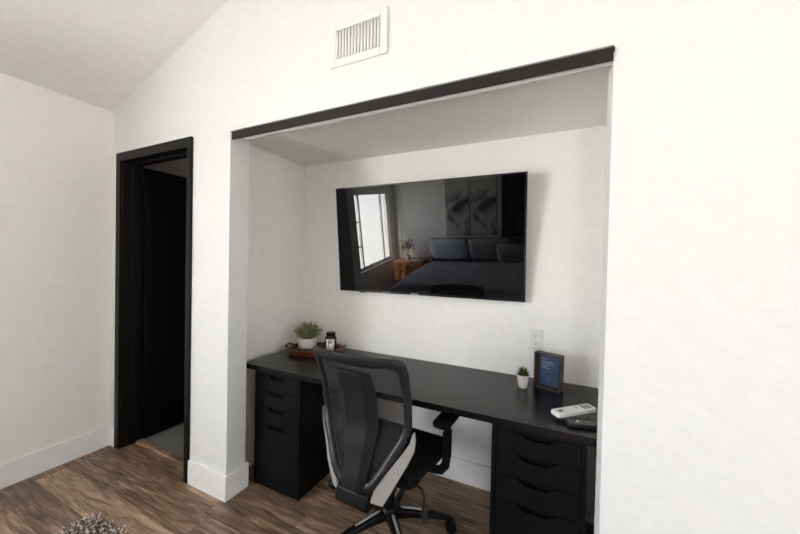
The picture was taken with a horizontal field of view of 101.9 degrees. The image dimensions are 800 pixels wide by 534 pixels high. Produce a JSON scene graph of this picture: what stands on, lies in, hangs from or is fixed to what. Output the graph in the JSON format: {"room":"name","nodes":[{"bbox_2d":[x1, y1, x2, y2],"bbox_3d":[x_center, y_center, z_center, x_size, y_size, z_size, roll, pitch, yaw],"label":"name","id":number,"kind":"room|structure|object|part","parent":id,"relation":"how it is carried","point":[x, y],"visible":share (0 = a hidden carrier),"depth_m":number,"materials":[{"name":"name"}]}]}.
{"room":"home office","nodes":[
{"label":"home office","id":0,"kind":"room"},
{"bbox_2d":[0,73,112,463],"bbox_3d":[-2.962,0.072,0.776,0.120,2.506,3.650,2,1,25],"label":"wall","id":1,"kind":"structure","parent":0,"point":[56,149],"depth_m":2.11,"materials":[{"name":"paint"}]},
{"bbox_2d":[0,425,109,488],"bbox_3d":[-2.905,1.253,0.810,0.015,0.147,3.550,2,1,25],"label":"baseboard","id":2,"kind":"structure","parent":1,"relation":"attached to","point":[16,470],"depth_m":2.12,"materials":[{"name":"white paint"}]},
{"bbox_2d":[0,0,227,111],"bbox_3d":[0.358,-1.692,-0.812,7.387,1.399,3.670,2,1,25],"label":"ceiling","id":3,"kind":"structure","parent":0,"point":[98,53],"depth_m":1.87,"materials":[{"name":"paint"}]},
{"bbox_2d":[141,158,186,396],"bbox_3d":[-1.750,0.063,3.919,0.413,2.520,2.932,2,1,25],"label":"wall","id":4,"kind":"structure","parent":0,"point":[178,167],"depth_m":3.19,"materials":[{"name":"white paint"}]},
{"bbox_2d":[245,145,304,445],"bbox_3d":[-0.958,0.266,2.354,0.060,2.155,0.658,2,1,25],"label":"wall","id":5,"kind":"structure","parent":0,"point":[276,183],"depth_m":2.34,"materials":[{"name":"white paint"}]},
{"bbox_2d":[245,441,253,465],"bbox_3d":[-0.945,1.271,2.353,0.015,0.147,0.628,2,1,25],"label":"baseboard","id":6,"kind":"structure","parent":5,"relation":"attached to","point":[249,449],"depth_m":2.19,"materials":[{"name":"white paint"}]},
{"bbox_2d":[0,422,593,533],"bbox_3d":[0.762,1.455,0.717,7.760,0.100,6.710,2,1,25],"label":"floor","id":7,"kind":"structure","parent":0,"point":[143,490],"depth_m":1.85,"materials":[{"name":"brown wood"}]},
{"bbox_2d":[54,509,126,533],"bbox_3d":[-0.856,1.343,0.911,2.129,0.050,0.883,2,1,25],"label":"shaggy rug","id":8,"kind":"object","parent":7,"relation":"on","point":[91,525],"visible":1,"depth_m":1.63,"materials":[{"name":"grey fabric"}]},
{"bbox_2d":[254,370,329,500],"bbox_3d":[-0.623,0.999,2.213,0.360,0.708,0.578,2,1,25],"label":"drawer unit","id":9,"kind":"object","parent":7,"relation":"on","point":[290,449],"visible":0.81,"depth_m":1.96,"materials":[{"name":"black wood"}]},
{"bbox_3d":[-0.746,1.149,1.961,0.320,0.366,0.016,2,1,25],"label":"drawer","id":10,"kind":"part","parent":9,"relation":"part of","materials":[{"name":"black wood"}]},
{"bbox_3d":[-0.741,0.911,1.958,0.320,0.105,0.016,2,1,25],"label":"drawer","id":11,"kind":"part","parent":9,"relation":"part of","materials":[{"name":"black wood"}]},
{"bbox_3d":[-0.739,0.806,1.956,0.320,0.098,0.016,2,1,25],"label":"drawer","id":12,"kind":"part","parent":9,"relation":"part of","materials":[{"name":"black wood"}]},
{"bbox_3d":[-0.737,0.708,1.955,0.320,0.094,0.016,2,1,25],"label":"drawer","id":13,"kind":"part","parent":9,"relation":"part of","materials":[{"name":"black wood"}]},
{"bbox_2d":[312,345,459,533],"bbox_3d":[-0.061,0.866,1.672,0.701,1.014,0.759,2,1,29],"label":"office chair","id":14,"kind":"object","parent":7,"relation":"on","point":[374,448],"visible":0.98,"depth_m":1.39,"materials":[{"name":"plastic"}]},
{"bbox_3d":[-0.317,0.838,1.527,0.047,0.317,0.187,1,1,-37],"label":"support arm","id":15,"kind":"part","parent":14,"relation":"part of","materials":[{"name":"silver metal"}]},
{"bbox_3d":[-0.199,0.692,1.390,0.196,0.515,0.098,2,1,29],"label":"lumbar panel","id":16,"kind":"part","parent":14,"relation":"part of","materials":[{"name":"plastic"}]},
{"bbox_3d":[-0.190,0.661,1.406,0.486,0.601,0.169,2,1,29],"label":"frame","id":17,"kind":"part","parent":14,"relation":"part of","materials":[{"name":"plastic"}]},
{"bbox_3d":[-0.203,1.281,1.602,0.290,0.056,0.052,1,1,-35],"label":"leg","id":18,"kind":"part","parent":14,"relation":"part of","materials":[{"name":"black plastic"}]},
{"bbox_3d":[-0.028,0.847,1.368,0.187,0.317,0.047,1,1,5],"label":"support arm","id":19,"kind":"part","parent":14,"relation":"part of","materials":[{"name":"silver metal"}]},
{"bbox_3d":[-0.004,1.286,1.532,0.052,0.056,0.290,1,1,-17],"label":"leg","id":20,"kind":"part","parent":14,"relation":"part of","materials":[{"name":"black plastic"}]},
{"bbox_3d":[0.004,1.282,1.875,0.052,0.056,0.290,2,1,19],"label":"leg","id":21,"kind":"part","parent":14,"relation":"part of","materials":[{"name":"black plastic"}]},
{"bbox_2d":[391,427,442,486],"bbox_3d":[-0.049,0.935,1.697,0.538,0.095,0.465,2,1,29],"label":"seat cushion","id":22,"kind":"object","parent":14,"relation":"on","point":[428,448],"depth_m":1.56,"materials":[{"name":"fabric"}]},
{"bbox_3d":[0.042,1.026,1.523,0.198,0.061,0.014,2,1,43],"label":"height lever","id":23,"kind":"part","parent":14,"relation":"part of","materials":[{"name":"black plastic"}]},
{"bbox_3d":[0.124,1.287,1.701,0.290,0.056,0.052,1,1,1],"label":"leg","id":24,"kind":"part","parent":14,"relation":"part of","materials":[{"name":"black plastic"}]},
{"bbox_3d":[0.163,0.868,1.583,0.181,0.281,0.056,2,1,29],"label":"armrest","id":25,"kind":"part","parent":14,"relation":"part of","materials":[{"name":"black plastic"}]},
{"bbox_2d":[246,348,597,446],"bbox_3d":[0.038,0.647,1.911,2.000,0.031,0.609,2,1,25],"label":"desk","id":26,"kind":"object","parent":7,"relation":"on","point":[492,397],"visible":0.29,"depth_m":1.65,"materials":[{"name":"black wood"}]},
{"bbox_2d":[285,342,346,356],"bbox_3d":[-0.608,0.586,2.344,0.438,0.052,0.270,1,1,5],"label":"serving tray","id":27,"kind":"object","parent":26,"relation":"on","point":[294,349],"visible":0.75,"depth_m":2.32,"materials":[{"name":"red wood"}]},
{"bbox_2d":[293,321,323,348],"bbox_3d":[-0.686,0.496,2.397,0.222,0.198,0.224,2,1,25],"label":"potted plant","id":28,"kind":"object","parent":27,"relation":"on","point":[307,338],"visible":1,"depth_m":2.35,"materials":[{"name":"green plant"}]},
{"bbox_3d":[-0.684,0.557,2.398,0.130,0.077,0.130,2,1,25],"label":"pot","id":29,"kind":"part","parent":28,"relation":"part of","materials":[{"name":"white ceramic"}]},
{"bbox_2d":[325,331,335,350],"bbox_3d":[-0.499,0.535,2.341,0.080,0.131,0.081,1,1,-5],"label":"candle jar","id":30,"kind":"object","parent":27,"relation":"on","point":[330,339],"visible":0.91,"depth_m":2.31,"materials":[{"name":"black glass"}]},
{"bbox_3d":[-0.498,0.480,2.341,0.067,0.022,0.067,1,1,-5],"label":"lid","id":31,"kind":"part","parent":30,"relation":"part of","materials":[{"name":"black glass"}]},
{"bbox_2d":[517,366,528,388],"bbox_3d":[0.662,0.590,1.749,0.070,0.113,0.070,0,1,-42],"label":"potted succulent","id":32,"kind":"object","parent":26,"relation":"on","point":[522,376],"visible":1,"depth_m":1.73,"materials":[{"name":"white ceramic"}]},
{"bbox_2d":[517,374,528,388],"bbox_3d":[0.662,0.613,1.750,0.063,0.068,0.063,2,1,25],"label":"pot","id":33,"kind":"object","parent":32,"relation":"attached to","point":[522,379],"depth_m":1.73,"materials":[{"name":"white ceramic"}]},
{"bbox_2d":[533,350,563,392],"bbox_3d":[0.795,0.557,1.738,0.052,0.187,0.137,0,1,-43],"label":"picture frame","id":34,"kind":"object","parent":26,"relation":"on","point":[548,367],"visible":1,"depth_m":1.75,"materials":[{"name":"brown wood"}]},
{"bbox_2d":[539,354,558,387],"bbox_3d":[0.809,0.557,1.751,0.002,0.170,0.120,0,1,-43],"label":"print","id":35,"kind":"object","parent":34,"relation":"attached to","point":[548,366],"depth_m":1.75},
{"bbox_2d":[551,404,595,417],"bbox_3d":[0.754,0.624,1.409,0.196,0.028,0.054,1,1,-14],"label":"remote control","id":36,"kind":"object","parent":26,"relation":"on","point":[581,409],"visible":1,"depth_m":1.40,"materials":[{"name":"white plastic"}]},
{"bbox_2d":[565,418,596,429],"bbox_3d":[0.777,0.647,1.333,0.176,0.018,0.050,1,1,11],"label":"remote control","id":37,"kind":"object","parent":26,"relation":"on","point":[576,423],"visible":0.69,"depth_m":1.32,"materials":[{"name":"black plastic"}]},
{"bbox_2d":[489,424,586,533],"bbox_3d":[0.678,1.036,1.599,0.360,0.708,0.578,2,1,25],"label":"drawer unit","id":38,"kind":"object","parent":7,"relation":"on","point":[538,481],"visible":0.79,"depth_m":1.34,"materials":[{"name":"black wood"}]},
{"bbox_3d":[0.555,1.186,1.347,0.320,0.366,0.016,2,1,25],"label":"drawer","id":39,"kind":"part","parent":38,"relation":"part of","materials":[{"name":"black wood"}]},
{"bbox_3d":[0.560,0.948,1.343,0.320,0.105,0.016,2,1,25],"label":"drawer","id":40,"kind":"part","parent":38,"relation":"part of","materials":[{"name":"black wood"}]},
{"bbox_3d":[0.562,0.843,1.342,0.320,0.098,0.016,2,1,25],"label":"drawer","id":41,"kind":"part","parent":38,"relation":"part of","materials":[{"name":"black wood"}]},
{"bbox_3d":[0.565,0.744,1.340,0.320,0.094,0.016,2,1,25],"label":"drawer","id":42,"kind":"part","parent":38,"relation":"part of","materials":[{"name":"black wood"}]},
{"bbox_2d":[250,69,607,165],"bbox_3d":[0.066,-0.813,1.865,2.274,0.060,0.658,2,1,25],"label":"ceiling","id":43,"kind":"structure","parent":0,"point":[579,101],"depth_m":1.76,"materials":[{"name":"white paint"}]},
{"bbox_2d":[302,125,605,495],"bbox_3d":[0.197,0.268,2.206,2.274,2.205,0.060,2,1,25],"label":"wall","id":44,"kind":"structure","parent":0,"point":[566,169],"depth_m":2.00,"materials":[{"name":"white paint"}]},
{"bbox_2d":[336,171,527,301],"bbox_3d":[0.140,-0.177,2.123,1.285,0.744,0.124,2,1,25],"label":"television","id":45,"kind":"object","parent":44,"relation":"attached to","point":[460,237],"visible":1,"depth_m":2.05,"materials":[{"name":"black plastic"}]},
{"bbox_2d":[429,456,594,523],"bbox_3d":[0.159,1.297,2.188,2.154,0.147,0.015,2,1,25],"label":"baseboard","id":46,"kind":"structure","parent":44,"relation":"attached to","point":[477,475],"depth_m":2.03,"materials":[{"name":"white paint"}]},
{"bbox_2d":[528,328,542,350],"bbox_3d":[0.789,0.420,1.889,0.076,0.125,0.008,2,1,25],"label":"wall outlet","id":47,"kind":"object","parent":44,"relation":"attached to","point":[535,335],"visible":1,"depth_m":1.89,"materials":[{"name":"white plastic"}]},
{"bbox_2d":[532,340,538,344],"bbox_3d":[0.788,0.441,1.887,0.034,0.029,0.002,2,1,25],"label":"socket","id":48,"kind":"object","parent":47,"relation":"attached to","point":[534,342],"depth_m":1.89,"materials":[{"name":"white plastic"}]},
{"bbox_2d":[111,0,799,533],"bbox_3d":[1.142,-0.436,0.924,7.347,3.690,0.128,2,1,25],"label":"wall","id":49,"kind":"structure","parent":0,"point":[698,422],"depth_m":1.03,"materials":[{"name":"paint"}]},
{"bbox_2d":[110,425,113,446],"bbox_3d":[-2.116,1.245,2.393,0.059,0.147,0.015,2,1,25],"label":"baseboard","id":50,"kind":"structure","parent":49,"relation":"attached to","point":[111,426],"depth_m":2.39,"materials":[{"name":"white paint"}]},
{"bbox_2d":[120,148,186,447],"bbox_3d":[-1.641,0.280,2.244,0.795,2.102,0.130,2,1,25],"label":"trim","id":51,"kind":"structure","parent":49,"relation":"attached to","point":[132,170],"depth_m":2.39,"materials":[{"name":"black paint"}]},
{"bbox_2d":[114,136,192,483],"bbox_3d":[-1.679,0.262,2.181,0.859,2.139,0.016,2,1,25],"label":"trim","id":52,"kind":"structure","parent":49,"relation":"attached to","point":[187,142],"depth_m":2.08,"materials":[{"name":"black paint"}]},
{"bbox_2d":[136,439,182,464],"bbox_3d":[-1.641,1.327,2.304,0.755,0.008,0.060,2,1,25],"label":"trim","id":53,"kind":"structure","parent":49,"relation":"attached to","point":[153,447],"depth_m":2.33,"materials":[{"name":"brown wood"}]},
{"bbox_2d":[141,168,186,438],"bbox_3d":[-1.765,0.281,2.781,0.094,2.054,0.748,2,1,25],"label":"door","id":54,"kind":"structure","parent":49,"relation":"in","point":[164,194],"depth_m":2.57,"materials":[{"name":"black paint"}]},
{"bbox_2d":[188,460,248,501],"bbox_3d":[-1.123,1.272,2.003,0.346,0.147,0.158,2,1,25],"label":"baseboard","id":55,"kind":"structure","parent":49,"relation":"attached to","point":[218,485],"depth_m":1.93,"materials":[{"name":"white paint"}]},
{"bbox_2d":[330,6,387,69],"bbox_3d":[-0.192,-1.035,1.475,0.306,0.200,0.010,2,1,25],"label":"air vent","id":56,"kind":"object","parent":49,"relation":"in","point":[365,36],"visible":1,"depth_m":1.47,"materials":[{"name":"white metal"}]},
{"bbox_2d":[232,46,614,139],"bbox_3d":[-0.124,-0.718,1.446,1.821,0.043,0.008,2,1,25],"label":"header track","id":57,"kind":"object","parent":49,"relation":"attached to","point":[603,55],"visible":1,"depth_m":1.29,"materials":[{"name":"black metal"}]},
{"bbox_2d":[244,61,612,139],"bbox_3d":[-0.074,-0.718,1.482,1.764,0.041,0.049,2,1,25],"label":"closet track","id":58,"kind":"object","parent":49,"relation":"attached to","point":[606,65],"visible":0.57,"depth_m":1.34,"materials":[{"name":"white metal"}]}
]}

